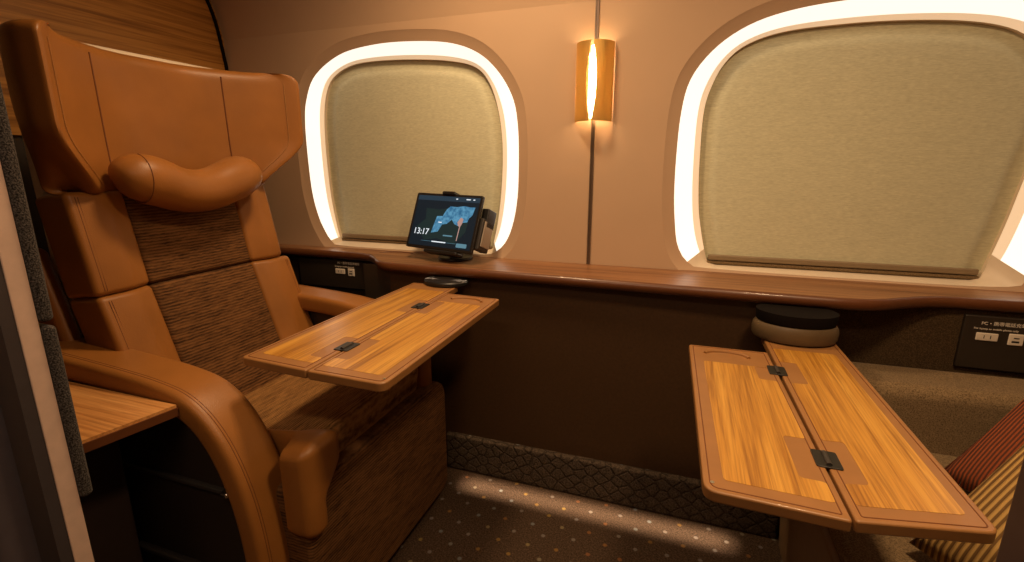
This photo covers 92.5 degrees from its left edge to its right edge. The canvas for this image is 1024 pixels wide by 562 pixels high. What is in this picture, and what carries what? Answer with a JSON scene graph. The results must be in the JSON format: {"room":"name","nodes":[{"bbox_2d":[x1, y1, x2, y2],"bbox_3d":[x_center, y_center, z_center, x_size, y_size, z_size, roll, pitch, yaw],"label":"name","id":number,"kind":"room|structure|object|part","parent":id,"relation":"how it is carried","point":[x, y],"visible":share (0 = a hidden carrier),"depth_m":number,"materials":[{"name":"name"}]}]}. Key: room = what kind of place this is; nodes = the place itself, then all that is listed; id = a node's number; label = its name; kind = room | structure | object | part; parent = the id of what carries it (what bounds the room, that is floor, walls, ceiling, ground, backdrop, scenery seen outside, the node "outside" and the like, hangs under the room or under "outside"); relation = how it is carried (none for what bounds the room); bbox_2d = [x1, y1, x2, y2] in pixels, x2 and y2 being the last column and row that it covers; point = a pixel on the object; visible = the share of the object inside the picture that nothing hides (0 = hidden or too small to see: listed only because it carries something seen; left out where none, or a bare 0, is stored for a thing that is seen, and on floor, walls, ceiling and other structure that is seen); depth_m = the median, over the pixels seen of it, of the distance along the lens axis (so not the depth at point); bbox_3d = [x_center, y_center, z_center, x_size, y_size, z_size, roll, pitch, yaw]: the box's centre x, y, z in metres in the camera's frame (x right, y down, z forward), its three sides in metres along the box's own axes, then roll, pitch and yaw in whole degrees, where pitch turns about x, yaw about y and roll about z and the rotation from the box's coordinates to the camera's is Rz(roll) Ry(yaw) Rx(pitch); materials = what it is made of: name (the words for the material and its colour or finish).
{"room":"train carriage","nodes":[
{"label":"train carriage","id":0,"kind":"room"},
{"bbox_2d":[0,0,224,260],"bbox_3d":[-1.445,-0.321,1.669,0.050,2.150,1.350,5,14,19],"label":"wall","id":1,"kind":"structure","parent":0,"point":[183,31],"depth_m":1.71,"materials":[{"name":"brown wood"}]},
{"bbox_2d":[205,0,228,70],"bbox_3d":[-1.276,-0.804,1.961,0.014,1.355,0.349,5,14,19],"label":"trim","id":2,"kind":"structure","parent":1,"relation":"attached to","point":[207,1],"depth_m":2.05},
{"bbox_2d":[280,255,390,298],"bbox_3d":[-0.825,0.266,2.156,0.889,0.783,0.116,7,15,28],"label":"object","id":3,"kind":"structure","parent":0,"point":[377,282],"depth_m":1.87,"materials":[{"name":"brown plastic"}]},
{"bbox_2d":[299,257,366,289],"bbox_3d":[-0.759,-0.032,2.080,0.345,0.118,0.019,5,14,19],"label":"outlet panel","id":4,"kind":"object","parent":3,"relation":"attached to","point":[313,271],"visible":0.98,"depth_m":2.07,"materials":[{"name":"black plastic"}]},
{"bbox_2d":[335,268,344,273],"bbox_3d":[-0.721,-0.041,2.058,0.048,0.022,0.007,5,14,19],"label":"socket","id":5,"kind":"object","parent":4,"relation":"attached to","point":[337,270],"depth_m":2.06,"materials":[{"name":"white plastic"}]},
{"bbox_2d":[388,466,781,561],"bbox_3d":[-0.050,1.053,0.650,3.550,0.050,2.900,5,14,19],"label":"floor","id":6,"kind":"structure","parent":0,"point":[475,517],"depth_m":1.57,"materials":[{"name":"carpet"}]},
{"bbox_2d":[79,440,142,561],"bbox_3d":[-1.262,0.570,1.189,0.729,0.641,0.188,5,14,19],"label":"base cabinet","id":7,"kind":"object","parent":6,"relation":"on","point":[107,511],"visible":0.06,"depth_m":1.10,"materials":[{"name":"brown wood"}]},
{"bbox_2d":[68,381,178,452],"bbox_3d":[-1.165,0.253,1.079,0.937,0.024,0.189,5,14,19],"label":"side table","id":8,"kind":"object","parent":7,"relation":"on","point":[104,417],"visible":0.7,"depth_m":0.98,"materials":[{"name":"brown wood"}]},
{"bbox_2d":[0,19,446,561],"bbox_3d":[-0.771,0.086,1.418,0.966,1.435,0.767,5,14,19],"label":"armchair","id":9,"kind":"object","parent":6,"relation":"on","point":[166,270],"visible":0.82,"depth_m":1.22,"materials":[{"name":"brown leather"}]},
{"bbox_3d":[-0.925,0.546,1.223,0.790,0.630,0.065,5,14,19],"label":"panel","id":10,"kind":"part","parent":9,"relation":"part of","materials":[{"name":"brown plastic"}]},
{"bbox_3d":[-0.920,0.507,1.220,0.878,0.708,0.114,5,14,19],"label":"armrest","id":11,"kind":"part","parent":9,"relation":"part of","materials":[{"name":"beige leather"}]},
{"bbox_3d":[-0.960,-0.158,1.430,0.136,0.282,0.326,5,14,19],"label":"backrest panel","id":12,"kind":"part","parent":9,"relation":"part of","materials":[{"name":"brown fabric"}]},
{"bbox_2d":[108,154,261,211],"bbox_3d":[-0.877,-0.271,1.364,0.125,0.155,0.430,4,14,16],"label":"pillow","id":13,"kind":"object","parent":9,"relation":"on","point":[136,182],"depth_m":1.28,"materials":[{"name":"brown leather"}]},
{"bbox_3d":[-0.868,0.178,1.477,0.228,0.413,0.326,5,14,19],"label":"backrest panel","id":14,"kind":"part","parent":9,"relation":"part of","materials":[{"name":"brown fabric"}]},
{"bbox_3d":[-0.706,0.401,1.834,0.790,0.630,0.065,5,14,19],"label":"panel","id":15,"kind":"part","parent":9,"relation":"part of","materials":[{"name":"brown fabric"}]},
{"bbox_2d":[244,367,417,452],"bbox_3d":[-0.611,0.349,1.425,0.524,0.135,0.476,5,14,19],"label":"seat cushion","id":16,"kind":"object","parent":9,"relation":"on","point":[284,402],"depth_m":1.33,"materials":[{"name":"brown fabric"}]},
{"bbox_3d":[-0.705,0.365,1.817,0.878,0.708,0.114,5,14,19],"label":"armrest","id":17,"kind":"part","parent":9,"relation":"part of","materials":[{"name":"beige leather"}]},
{"bbox_2d":[779,362,1023,561],"bbox_3d":[1.114,0.590,0.888,0.977,0.740,1.109,5,14,19],"label":"seat","id":18,"kind":"object","parent":6,"relation":"on","point":[948,412],"visible":0.29,"depth_m":1.24,"materials":[{"name":"beige fabric"}]},
{"bbox_3d":[0.669,0.732,1.015,0.076,0.405,0.985,5,14,19],"label":"seat","id":19,"kind":"part","parent":18,"relation":"part of","materials":[{"name":"leather"}]},
{"bbox_2d":[828,453,969,561],"bbox_3d":[0.998,0.609,0.842,0.765,0.125,0.940,5,14,19],"label":"seat cushion","id":20,"kind":"object","parent":18,"relation":"on","point":[843,546],"depth_m":0.96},
{"bbox_3d":[1.319,0.419,1.280,0.870,0.311,0.179,5,14,19],"label":"armrest","id":21,"kind":"part","parent":18,"relation":"part of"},
{"bbox_2d":[909,444,1023,561],"bbox_3d":[0.943,0.389,0.705,0.320,0.314,0.440,-2,14,-9],"label":"cushion","id":22,"kind":"object","parent":18,"relation":"on","point":[993,496],"visible":0.52,"depth_m":0.85,"materials":[{"name":"beige fabric"}]},
{"bbox_2d":[944,399,1023,491],"bbox_3d":[1.202,0.324,0.918,0.358,0.350,0.440,-2,14,-9],"label":"cushion","id":23,"kind":"object","parent":18,"relation":"on","point":[987,454],"visible":0.61,"depth_m":1.07,"materials":[{"name":"red fabric"}]},
{"bbox_2d":[210,0,1023,532],"bbox_3d":[0.370,-0.295,1.562,3.450,2.150,0.236,5,14,19],"label":"wall","id":24,"kind":"structure","parent":0,"point":[660,45],"depth_m":1.68,"materials":[{"name":"beige plastic"}]},
{"bbox_2d":[243,275,498,391],"bbox_3d":[-0.281,0.090,1.365,0.371,0.040,0.827,5,14,19],"label":"folding table","id":25,"kind":"object","parent":24,"relation":"attached to","point":[375,344],"visible":0.99,"depth_m":1.18,"materials":[{"name":"brown wood"}]},
{"bbox_3d":[-0.230,-0.002,1.705,0.160,0.020,0.128,5,14,19],"label":"pivot knob","id":26,"kind":"part","parent":25,"relation":"part of","materials":[{"name":"black plastic"}]},
{"bbox_2d":[305,41,518,253],"bbox_3d":[-0.406,-0.518,1.966,0.944,0.796,0.092,5,14,19],"label":"window","id":27,"kind":"structure","parent":24,"relation":"in","point":[320,86],"depth_m":1.90,"materials":[{"name":"white plastic"}]},
{"bbox_2d":[327,60,502,248],"bbox_3d":[-0.414,-0.511,1.977,0.832,0.738,0.022,5,14,19],"label":"roller blind","id":28,"kind":"object","parent":27,"relation":"attached to","point":[397,131],"visible":0.7,"depth_m":1.97,"materials":[{"name":"beige fabric"}]},
{"bbox_3d":[-0.417,-0.176,2.054,0.702,0.018,0.014,5,14,19],"label":"rail","id":29,"kind":"part","parent":28,"relation":"part of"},
{"bbox_2d":[586,0,599,263],"bbox_3d":[0.238,-0.693,1.506,0.012,1.350,0.230,5,14,19],"label":"trim","id":30,"kind":"structure","parent":24,"relation":"attached to","point":[597,8],"depth_m":1.69,"materials":[{"name":"brown metal"}]},
{"bbox_2d":[575,39,614,121],"bbox_3d":[0.264,-0.647,1.595,0.124,0.244,0.064,5,14,19],"label":"wall lamp","id":31,"kind":"object","parent":24,"relation":"attached to","point":[598,105],"visible":1,"depth_m":1.58,"materials":[{"name":"gold"}]},
{"bbox_3d":[0.226,-0.649,1.601,0.018,0.244,0.083,-6,15,-23],"label":"lamp shade","id":32,"kind":"part","parent":31,"relation":"part of","materials":[{"name":"gold metal"}]},
{"bbox_3d":[0.272,-0.653,1.619,0.040,0.184,0.012,5,14,19],"label":"wall plate","id":33,"kind":"part","parent":31,"relation":"part of","materials":[{"name":"white glass"}]},
{"bbox_3d":[0.297,-0.643,1.577,0.083,0.244,0.018,-7,15,-27],"label":"lamp shade","id":34,"kind":"part","parent":31,"relation":"part of","materials":[{"name":"gold metal"}]},
{"bbox_2d":[446,431,778,537],"bbox_3d":[0.293,0.697,1.723,1.152,0.146,0.028,5,14,19],"label":"baseboard","id":35,"kind":"structure","parent":24,"relation":"attached to","point":[640,488],"depth_m":1.70,"materials":[{"name":"carpet"}]},
{"bbox_2d":[279,244,1023,312],"bbox_3d":[0.367,-0.011,1.620,3.450,0.036,0.252,5,14,19],"label":"window ledge","id":36,"kind":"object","parent":24,"relation":"attached to","point":[796,291],"depth_m":1.52,"materials":[{"name":"brown wood"}]},
{"bbox_2d":[424,191,496,261],"bbox_3d":[-0.190,-0.200,1.804,0.225,0.253,0.164,8,15,30],"label":"holder","id":37,"kind":"object","parent":36,"relation":"on","point":[488,217],"visible":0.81,"depth_m":1.77,"materials":[{"name":"black plastic"}]},
{"bbox_2d":[406,193,484,254],"bbox_3d":[-0.250,-0.217,1.808,0.308,0.204,0.090,8,15,30],"label":"tablet computer","id":38,"kind":"object","parent":37,"relation":"on","point":[450,223],"visible":0.98,"depth_m":1.79,"materials":[{"name":"black plastic"}]},
{"bbox_3d":[-0.108,-0.162,1.772,0.034,0.131,0.105,8,15,29],"label":"arm","id":39,"kind":"part","parent":37,"relation":"part of","materials":[{"name":"grey plastic"}]},
{"bbox_3d":[-0.090,-0.163,1.765,0.005,0.106,0.086,8,15,29],"label":"arm plate","id":40,"kind":"part","parent":37,"relation":"part of","materials":[{"name":"grey plastic"}]},
{"bbox_2d":[689,303,996,543],"bbox_3d":[0.581,0.198,1.041,0.381,0.100,0.845,5,14,19],"label":"folding table","id":41,"kind":"object","parent":36,"relation":"attached to","point":[794,430],"visible":0.99,"depth_m":0.84,"materials":[{"name":"brown wood"}]},
{"bbox_3d":[0.769,0.132,1.336,0.210,0.050,0.151,5,14,19],"label":"pivot knob","id":42,"kind":"part","parent":41,"relation":"part of","materials":[{"name":"beige plastic"}]},
{"bbox_2d":[674,0,1023,286],"bbox_3d":[1.048,-0.401,1.471,1.049,0.798,0.092,5,14,19],"label":"window","id":43,"kind":"structure","parent":24,"relation":"in","point":[1003,266],"depth_m":1.44,"materials":[{"name":"white plastic"}]},
{"bbox_2d":[698,21,1023,278],"bbox_3d":[1.034,-0.391,1.485,0.896,0.744,0.022,5,14,19],"label":"roller blind","id":44,"kind":"object","parent":43,"relation":"attached to","point":[884,148],"visible":1,"depth_m":1.48,"materials":[{"name":"beige fabric"}]},
{"bbox_3d":[1.024,-0.055,1.564,0.742,0.018,0.014,5,14,19],"label":"rail","id":45,"kind":"part","parent":44,"relation":"part of","materials":[{"name":"beige plastic"}]},
{"bbox_2d":[826,307,1023,378],"bbox_3d":[1.462,0.457,1.354,1.140,0.783,0.005,4,14,18],"label":"wall","id":46,"kind":"structure","parent":0,"point":[923,337],"depth_m":1.40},
{"bbox_2d":[953,314,1023,373],"bbox_3d":[1.368,0.174,1.314,0.275,0.152,0.019,5,14,19],"label":"outlet panel","id":47,"kind":"object","parent":46,"relation":"attached to","point":[988,342],"visible":1,"depth_m":1.33,"materials":[{"name":"black plastic"}]},
{"bbox_2d":[975,332,998,341],"bbox_3d":[1.289,0.152,1.331,0.048,0.022,0.007,5,14,19],"label":"socket","id":48,"kind":"object","parent":47,"relation":"attached to","point":[979,336],"depth_m":1.33,"materials":[{"name":"white plastic"}]},
{"bbox_3d":[-1.285,-0.137,0.899,0.775,2.150,0.038,5,14,19],"label":"wall","id":49,"kind":"structure","parent":0,"visible":0},
{"bbox_2d":[0,162,93,561],"bbox_3d":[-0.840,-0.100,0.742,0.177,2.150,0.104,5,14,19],"label":"door","id":50,"kind":"structure","parent":49,"relation":"in","point":[42,519],"depth_m":0.80,"materials":[{"name":"brown metal"}]},
{"bbox_3d":[-0.874,-0.102,0.753,0.104,2.150,0.104,5,14,19],"label":"post","id":51,"kind":"part","parent":50,"relation":"part of","materials":[{"name":"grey metal"}]},
{"bbox_2d":[0,83,52,321],"bbox_3d":[-0.869,-0.283,0.747,0.276,0.695,0.020,5,14,19],"label":"pad","id":52,"kind":"object","parent":50,"relation":"attached to","point":[10,167],"visible":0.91,"depth_m":0.74,"materials":[{"name":"grey fabric"}]},
{"bbox_2d":[39,323,92,496],"bbox_3d":[-0.869,0.214,0.865,0.276,0.313,0.020,5,14,19],"label":"pad","id":53,"kind":"object","parent":50,"relation":"attached to","point":[49,334],"visible":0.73,"depth_m":0.82,"materials":[{"name":"grey fabric"}]},
{"bbox_3d":[1.602,0.117,-0.168,0.050,2.150,2.900,5,14,19],"label":"wall","id":54,"kind":"structure","parent":0,"visible":0},
{"bbox_2d":[995,458,1023,561],"bbox_3d":[0.996,0.049,0.119,1.288,2.150,0.045,5,14,19],"label":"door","id":55,"kind":"structure","parent":54,"relation":"in","point":[1011,548],"depth_m":0.38,"materials":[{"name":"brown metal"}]}
]}

